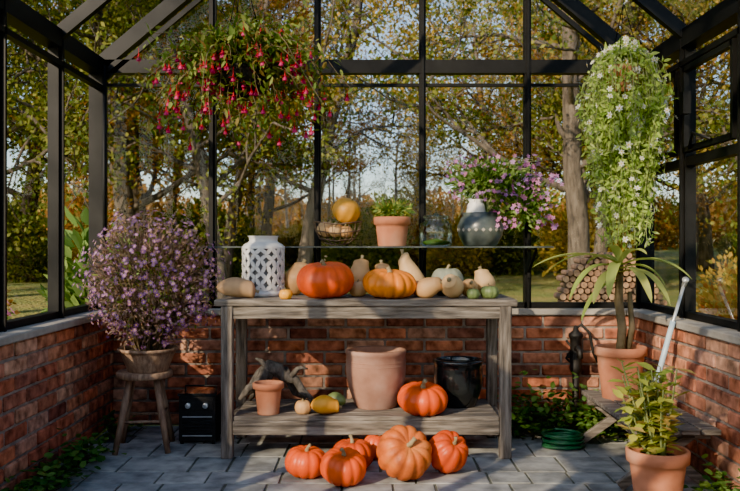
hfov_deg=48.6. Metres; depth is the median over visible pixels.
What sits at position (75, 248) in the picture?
shrub
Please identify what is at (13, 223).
shrub
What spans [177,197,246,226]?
shrub
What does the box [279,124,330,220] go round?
birch tree
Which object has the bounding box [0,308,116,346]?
trim
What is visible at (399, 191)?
shrub
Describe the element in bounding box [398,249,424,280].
butternut squash
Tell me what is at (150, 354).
potted flowering plant
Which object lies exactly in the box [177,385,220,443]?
heater
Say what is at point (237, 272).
shrub
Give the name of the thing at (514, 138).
oak tree
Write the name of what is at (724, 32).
maple tree
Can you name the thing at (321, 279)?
pumpkin
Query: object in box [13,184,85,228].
shrub
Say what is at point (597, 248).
maple tree
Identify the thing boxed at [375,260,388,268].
butternut squash
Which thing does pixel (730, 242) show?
shrub
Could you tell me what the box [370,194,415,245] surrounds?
herb pot
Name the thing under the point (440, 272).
pumpkin
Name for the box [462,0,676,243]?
maple tree
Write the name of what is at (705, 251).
oak tree
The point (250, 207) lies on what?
birch tree
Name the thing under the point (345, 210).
wire basket
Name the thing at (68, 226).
shrub
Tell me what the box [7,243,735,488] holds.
lawn
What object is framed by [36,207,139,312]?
shrub
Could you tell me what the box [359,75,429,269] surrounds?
birch tree
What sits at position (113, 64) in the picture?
window
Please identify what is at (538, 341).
wall
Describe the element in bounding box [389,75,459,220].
birch tree
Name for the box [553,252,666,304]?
firewood
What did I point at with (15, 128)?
oak tree
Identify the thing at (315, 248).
glass shelf
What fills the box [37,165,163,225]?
shrub
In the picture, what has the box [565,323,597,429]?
pump
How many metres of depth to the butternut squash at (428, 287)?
4.46 m
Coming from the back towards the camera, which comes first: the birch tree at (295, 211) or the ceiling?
the birch tree at (295, 211)
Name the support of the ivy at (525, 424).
on the floor
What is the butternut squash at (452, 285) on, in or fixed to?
on the wooden table
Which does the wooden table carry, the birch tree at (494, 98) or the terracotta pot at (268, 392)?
the terracotta pot at (268, 392)
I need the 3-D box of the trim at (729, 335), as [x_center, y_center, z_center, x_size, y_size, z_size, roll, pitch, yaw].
[1.755,0.420,2.100,0.270,0.040,6.650,0,0,0]
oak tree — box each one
[7,0,218,234]
[7,0,230,231]
[7,0,335,276]
[7,0,386,296]
[150,0,410,235]
[291,0,736,287]
[361,0,596,267]
[396,0,736,236]
[518,0,736,271]
[531,0,736,211]
[701,160,736,197]
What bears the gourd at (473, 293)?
on the wooden table
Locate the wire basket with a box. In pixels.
[312,197,361,245]
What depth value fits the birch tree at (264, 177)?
38.51 m
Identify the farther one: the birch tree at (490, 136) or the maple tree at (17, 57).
the birch tree at (490, 136)
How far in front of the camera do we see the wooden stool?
4.52 m
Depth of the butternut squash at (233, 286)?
4.46 m
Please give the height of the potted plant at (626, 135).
1.460 m
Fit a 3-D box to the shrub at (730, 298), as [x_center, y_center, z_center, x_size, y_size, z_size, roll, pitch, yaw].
[3.059,0.682,6.496,1.164,1.209,1.083,0,0,-4]
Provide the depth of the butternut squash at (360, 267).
4.77 m
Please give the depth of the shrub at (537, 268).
27.01 m
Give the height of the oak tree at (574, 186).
11.646 m
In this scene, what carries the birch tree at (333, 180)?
on the lawn
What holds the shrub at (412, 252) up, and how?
on the lawn
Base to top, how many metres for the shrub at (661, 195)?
4.350 m
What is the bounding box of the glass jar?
[419,212,452,245]
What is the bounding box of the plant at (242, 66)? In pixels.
[134,0,359,152]
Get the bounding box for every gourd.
[279,288,292,298]
[467,287,479,298]
[480,283,498,298]
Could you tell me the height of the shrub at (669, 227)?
4.130 m
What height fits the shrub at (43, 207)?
4.545 m
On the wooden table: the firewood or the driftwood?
the driftwood
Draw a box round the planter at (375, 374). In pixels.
[345,346,405,409]
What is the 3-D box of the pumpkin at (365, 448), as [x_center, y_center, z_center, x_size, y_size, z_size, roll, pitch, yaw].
[-0.087,1.054,4.199,0.219,0.172,0.217,0,0,0]
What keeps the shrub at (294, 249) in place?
on the lawn
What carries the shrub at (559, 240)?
on the lawn
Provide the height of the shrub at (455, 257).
2.005 m
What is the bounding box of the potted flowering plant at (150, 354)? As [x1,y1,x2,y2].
[72,206,230,373]
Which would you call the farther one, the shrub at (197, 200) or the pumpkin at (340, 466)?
the shrub at (197, 200)
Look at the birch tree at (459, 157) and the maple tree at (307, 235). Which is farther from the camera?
the birch tree at (459, 157)
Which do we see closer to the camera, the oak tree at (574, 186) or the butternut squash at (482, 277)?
the butternut squash at (482, 277)
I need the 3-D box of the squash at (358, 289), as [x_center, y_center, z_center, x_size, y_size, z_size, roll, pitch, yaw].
[-0.069,0.241,4.681,0.100,0.097,0.099,0,0,0]
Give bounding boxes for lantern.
[242,236,284,296]
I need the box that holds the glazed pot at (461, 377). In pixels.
[432,356,483,408]
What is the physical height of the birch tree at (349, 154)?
7.862 m
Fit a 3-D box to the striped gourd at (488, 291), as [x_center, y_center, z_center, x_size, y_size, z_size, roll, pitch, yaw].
[0.656,0.248,4.500,0.103,0.083,0.104,0,0,0]
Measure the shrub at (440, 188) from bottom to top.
5.169 m
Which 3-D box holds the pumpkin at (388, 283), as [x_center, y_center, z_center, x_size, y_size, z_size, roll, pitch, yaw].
[0.110,0.201,4.528,0.296,0.179,0.297,0,0,-4]
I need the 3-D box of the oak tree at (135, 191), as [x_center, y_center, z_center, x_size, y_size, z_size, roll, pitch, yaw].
[-7.078,-5.657,22.438,10.897,13.975,11.746,0,0,-43]
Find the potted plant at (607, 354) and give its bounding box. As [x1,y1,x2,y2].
[533,245,690,400]
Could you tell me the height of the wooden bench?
0.302 m
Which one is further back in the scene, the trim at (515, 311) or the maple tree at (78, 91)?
the maple tree at (78, 91)
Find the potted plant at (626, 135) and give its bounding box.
[574,0,677,249]
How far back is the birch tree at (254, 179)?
34.89 m
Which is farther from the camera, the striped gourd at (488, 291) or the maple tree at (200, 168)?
the maple tree at (200, 168)
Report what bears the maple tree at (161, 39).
on the lawn
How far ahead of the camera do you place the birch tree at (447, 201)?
43.94 m
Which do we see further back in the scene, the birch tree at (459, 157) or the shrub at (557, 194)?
the shrub at (557, 194)
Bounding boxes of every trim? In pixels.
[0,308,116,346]
[117,308,626,314]
[624,308,739,344]
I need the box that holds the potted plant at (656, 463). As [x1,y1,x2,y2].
[607,359,695,490]
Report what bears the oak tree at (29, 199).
on the lawn
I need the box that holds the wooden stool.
[112,368,174,455]
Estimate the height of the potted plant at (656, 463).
0.660 m
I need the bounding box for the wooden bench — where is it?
[577,390,720,490]
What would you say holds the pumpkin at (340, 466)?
on the floor
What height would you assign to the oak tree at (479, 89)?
11.646 m
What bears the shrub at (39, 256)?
on the lawn
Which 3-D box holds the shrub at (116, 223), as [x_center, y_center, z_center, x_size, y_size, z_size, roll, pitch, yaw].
[-8.720,-0.042,30.046,2.633,1.969,2.648,0,0,-28]
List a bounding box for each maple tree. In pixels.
[7,0,68,231]
[7,0,200,233]
[7,0,246,209]
[7,0,357,298]
[7,2,208,210]
[8,56,79,211]
[65,0,418,277]
[68,0,280,215]
[131,0,552,293]
[148,0,365,227]
[409,0,560,218]
[413,0,729,252]
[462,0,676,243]
[466,1,725,216]
[533,0,729,252]
[641,0,732,164]
[666,10,736,193]
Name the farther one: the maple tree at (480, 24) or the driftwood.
the maple tree at (480, 24)
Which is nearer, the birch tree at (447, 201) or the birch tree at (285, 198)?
the birch tree at (285, 198)
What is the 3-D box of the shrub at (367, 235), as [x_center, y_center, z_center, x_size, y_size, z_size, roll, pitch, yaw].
[-0.189,-0.057,24.626,3.118,2.318,3.099,0,0,-20]
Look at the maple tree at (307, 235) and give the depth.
17.54 m
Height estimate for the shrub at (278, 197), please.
5.270 m
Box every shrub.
[7,202,47,281]
[7,235,47,282]
[7,290,19,315]
[7,301,14,319]
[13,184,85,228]
[35,192,77,231]
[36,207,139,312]
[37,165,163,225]
[41,214,88,259]
[71,221,116,261]
[107,223,117,247]
[115,211,205,274]
[142,196,262,279]
[147,194,194,221]
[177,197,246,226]
[194,225,266,277]
[221,185,299,235]
[272,196,332,232]
[272,223,322,267]
[285,234,324,263]
[290,218,336,242]
[321,191,386,222]
[321,207,416,270]
[364,187,440,243]
[381,211,447,267]
[411,187,465,223]
[413,215,499,276]
[435,213,478,265]
[454,204,502,218]
[463,210,549,275]
[500,226,550,270]
[501,187,565,223]
[517,212,564,260]
[531,198,635,276]
[555,191,622,217]
[625,195,678,249]
[656,194,696,247]
[696,246,736,315]
[696,262,736,319]
[705,174,736,244]
[706,184,736,247]
[713,232,736,257]
[727,235,736,263]
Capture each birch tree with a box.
[221,136,284,228]
[232,179,264,230]
[243,177,277,227]
[256,112,311,232]
[273,186,303,230]
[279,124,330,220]
[302,114,357,260]
[306,98,363,222]
[321,50,394,219]
[330,112,387,216]
[334,110,392,218]
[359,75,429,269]
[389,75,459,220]
[390,119,440,223]
[393,112,447,217]
[393,146,442,255]
[394,115,447,219]
[431,111,488,217]
[435,143,470,224]
[455,143,504,213]
[487,98,539,226]
[490,136,521,231]
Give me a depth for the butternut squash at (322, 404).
4.41 m
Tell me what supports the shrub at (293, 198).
on the lawn
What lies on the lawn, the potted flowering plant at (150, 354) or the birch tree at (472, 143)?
the birch tree at (472, 143)
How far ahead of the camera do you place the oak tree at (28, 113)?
15.80 m
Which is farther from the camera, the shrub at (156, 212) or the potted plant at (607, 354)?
the shrub at (156, 212)
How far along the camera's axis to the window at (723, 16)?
4.45 m
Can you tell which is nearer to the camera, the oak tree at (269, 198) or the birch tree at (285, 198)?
the oak tree at (269, 198)
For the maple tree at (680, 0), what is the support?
on the lawn
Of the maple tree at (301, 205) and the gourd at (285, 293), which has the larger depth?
the maple tree at (301, 205)
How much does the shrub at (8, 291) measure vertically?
1.325 m
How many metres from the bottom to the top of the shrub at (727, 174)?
6.177 m
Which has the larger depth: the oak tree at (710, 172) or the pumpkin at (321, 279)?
the oak tree at (710, 172)
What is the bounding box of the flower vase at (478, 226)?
[443,153,563,245]
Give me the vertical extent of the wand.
0.690 m
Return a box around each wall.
[0,317,113,490]
[113,315,628,424]
[632,317,739,489]
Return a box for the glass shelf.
[203,246,553,277]
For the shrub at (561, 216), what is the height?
4.417 m
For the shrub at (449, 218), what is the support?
on the lawn
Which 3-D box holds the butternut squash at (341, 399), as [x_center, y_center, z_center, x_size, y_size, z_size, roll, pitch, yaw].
[-0.207,0.870,4.621,0.145,0.090,0.104,0,0,0]
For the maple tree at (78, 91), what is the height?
10.837 m
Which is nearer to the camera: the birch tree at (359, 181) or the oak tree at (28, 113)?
the oak tree at (28, 113)
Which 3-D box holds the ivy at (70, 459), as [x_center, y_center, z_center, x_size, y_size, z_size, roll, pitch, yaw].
[-1.468,1.006,4.022,0.292,0.263,2.061,0,0,1]
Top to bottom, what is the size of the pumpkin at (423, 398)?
0.197 m
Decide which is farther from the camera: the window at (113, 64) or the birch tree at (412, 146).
the birch tree at (412, 146)
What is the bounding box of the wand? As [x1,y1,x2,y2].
[654,277,688,388]
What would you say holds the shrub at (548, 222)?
on the lawn
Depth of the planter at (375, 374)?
4.54 m
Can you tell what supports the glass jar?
on the glass shelf
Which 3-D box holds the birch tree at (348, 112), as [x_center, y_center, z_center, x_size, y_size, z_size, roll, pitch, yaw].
[-0.838,-2.891,40.505,2.669,7.489,2.741,0,0,-45]
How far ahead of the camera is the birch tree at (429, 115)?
32.99 m
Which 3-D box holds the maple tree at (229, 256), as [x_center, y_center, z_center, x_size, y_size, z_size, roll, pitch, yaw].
[-2.546,-4.390,20.362,7.491,11.439,7.056,0,0,31]
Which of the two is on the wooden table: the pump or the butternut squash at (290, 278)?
the butternut squash at (290, 278)
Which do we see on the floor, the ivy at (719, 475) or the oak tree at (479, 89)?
the ivy at (719, 475)
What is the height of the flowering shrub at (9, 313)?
1.191 m
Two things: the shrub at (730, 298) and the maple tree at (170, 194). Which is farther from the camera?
the maple tree at (170, 194)
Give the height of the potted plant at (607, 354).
0.858 m
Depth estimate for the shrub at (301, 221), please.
40.02 m
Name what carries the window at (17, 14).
in the wall at (63, 379)
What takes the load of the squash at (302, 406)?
on the wooden table
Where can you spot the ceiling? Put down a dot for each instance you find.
(88, 9)
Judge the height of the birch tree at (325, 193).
6.199 m
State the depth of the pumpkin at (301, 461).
3.97 m
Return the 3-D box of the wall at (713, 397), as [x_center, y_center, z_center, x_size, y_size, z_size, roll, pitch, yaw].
[1.764,0.790,2.100,0.243,0.700,6.600,0,0,0]
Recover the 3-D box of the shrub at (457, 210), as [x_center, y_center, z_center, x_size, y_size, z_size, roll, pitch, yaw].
[8.577,-1.645,59.835,5.813,4.348,5.848,0,0,20]
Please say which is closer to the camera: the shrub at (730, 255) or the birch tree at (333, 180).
the shrub at (730, 255)
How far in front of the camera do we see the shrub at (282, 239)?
31.31 m
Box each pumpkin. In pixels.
[285,443,324,478]
[297,259,353,298]
[320,447,366,486]
[333,434,373,467]
[363,266,416,298]
[364,432,381,459]
[376,425,431,480]
[397,379,447,416]
[429,430,468,473]
[432,264,463,295]
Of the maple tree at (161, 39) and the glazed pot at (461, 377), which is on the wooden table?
the glazed pot at (461, 377)
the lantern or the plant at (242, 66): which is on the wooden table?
the lantern
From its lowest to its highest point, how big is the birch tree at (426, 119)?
6.880 m
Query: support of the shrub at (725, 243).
on the lawn
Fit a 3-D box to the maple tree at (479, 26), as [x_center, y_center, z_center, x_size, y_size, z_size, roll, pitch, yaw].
[10.363,-6.726,37.482,10.251,15.654,9.656,0,0,-26]
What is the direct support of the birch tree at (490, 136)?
on the lawn
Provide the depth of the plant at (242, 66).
4.41 m
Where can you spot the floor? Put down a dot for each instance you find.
(257, 463)
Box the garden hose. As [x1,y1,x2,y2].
[541,428,584,449]
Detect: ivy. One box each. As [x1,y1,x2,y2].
[1,409,145,490]
[512,369,628,440]
[684,454,739,490]
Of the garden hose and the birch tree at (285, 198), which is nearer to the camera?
the garden hose
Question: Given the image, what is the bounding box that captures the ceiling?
[7,0,737,38]
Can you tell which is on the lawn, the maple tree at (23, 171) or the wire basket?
the maple tree at (23, 171)
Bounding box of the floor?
[29,426,717,490]
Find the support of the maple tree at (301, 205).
on the lawn
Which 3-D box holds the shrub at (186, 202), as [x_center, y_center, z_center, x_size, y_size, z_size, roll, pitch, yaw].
[-14.510,-1.764,60.937,6.048,4.524,6.084,0,0,3]
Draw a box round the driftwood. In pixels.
[238,358,313,400]
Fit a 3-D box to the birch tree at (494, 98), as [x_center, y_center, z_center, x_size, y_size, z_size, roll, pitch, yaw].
[5.989,-2.619,33.619,2.616,7.149,2.548,0,0,-18]
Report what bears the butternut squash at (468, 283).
on the wooden table
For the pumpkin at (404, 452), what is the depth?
3.92 m
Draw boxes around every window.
[0,0,102,331]
[89,0,653,308]
[643,0,739,331]
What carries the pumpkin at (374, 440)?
on the floor
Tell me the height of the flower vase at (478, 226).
0.586 m
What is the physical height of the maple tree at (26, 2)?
18.062 m
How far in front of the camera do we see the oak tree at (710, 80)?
16.17 m
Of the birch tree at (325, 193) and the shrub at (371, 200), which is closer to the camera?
the birch tree at (325, 193)
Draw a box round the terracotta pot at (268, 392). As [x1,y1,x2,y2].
[252,380,283,415]
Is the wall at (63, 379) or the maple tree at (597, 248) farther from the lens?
the maple tree at (597, 248)
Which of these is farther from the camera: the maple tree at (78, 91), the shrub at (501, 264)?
the shrub at (501, 264)
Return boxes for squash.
[216,277,259,297]
[284,259,307,294]
[295,398,310,414]
[311,395,341,413]
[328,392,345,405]
[349,279,365,296]
[351,255,368,281]
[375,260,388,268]
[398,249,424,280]
[415,277,442,297]
[442,274,463,297]
[462,279,477,296]
[474,266,494,291]
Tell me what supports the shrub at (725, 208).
on the lawn
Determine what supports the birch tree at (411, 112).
on the lawn
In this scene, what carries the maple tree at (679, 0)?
on the lawn
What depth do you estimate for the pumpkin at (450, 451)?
4.05 m
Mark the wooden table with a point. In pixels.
(491, 416)
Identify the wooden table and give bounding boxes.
[214,294,517,458]

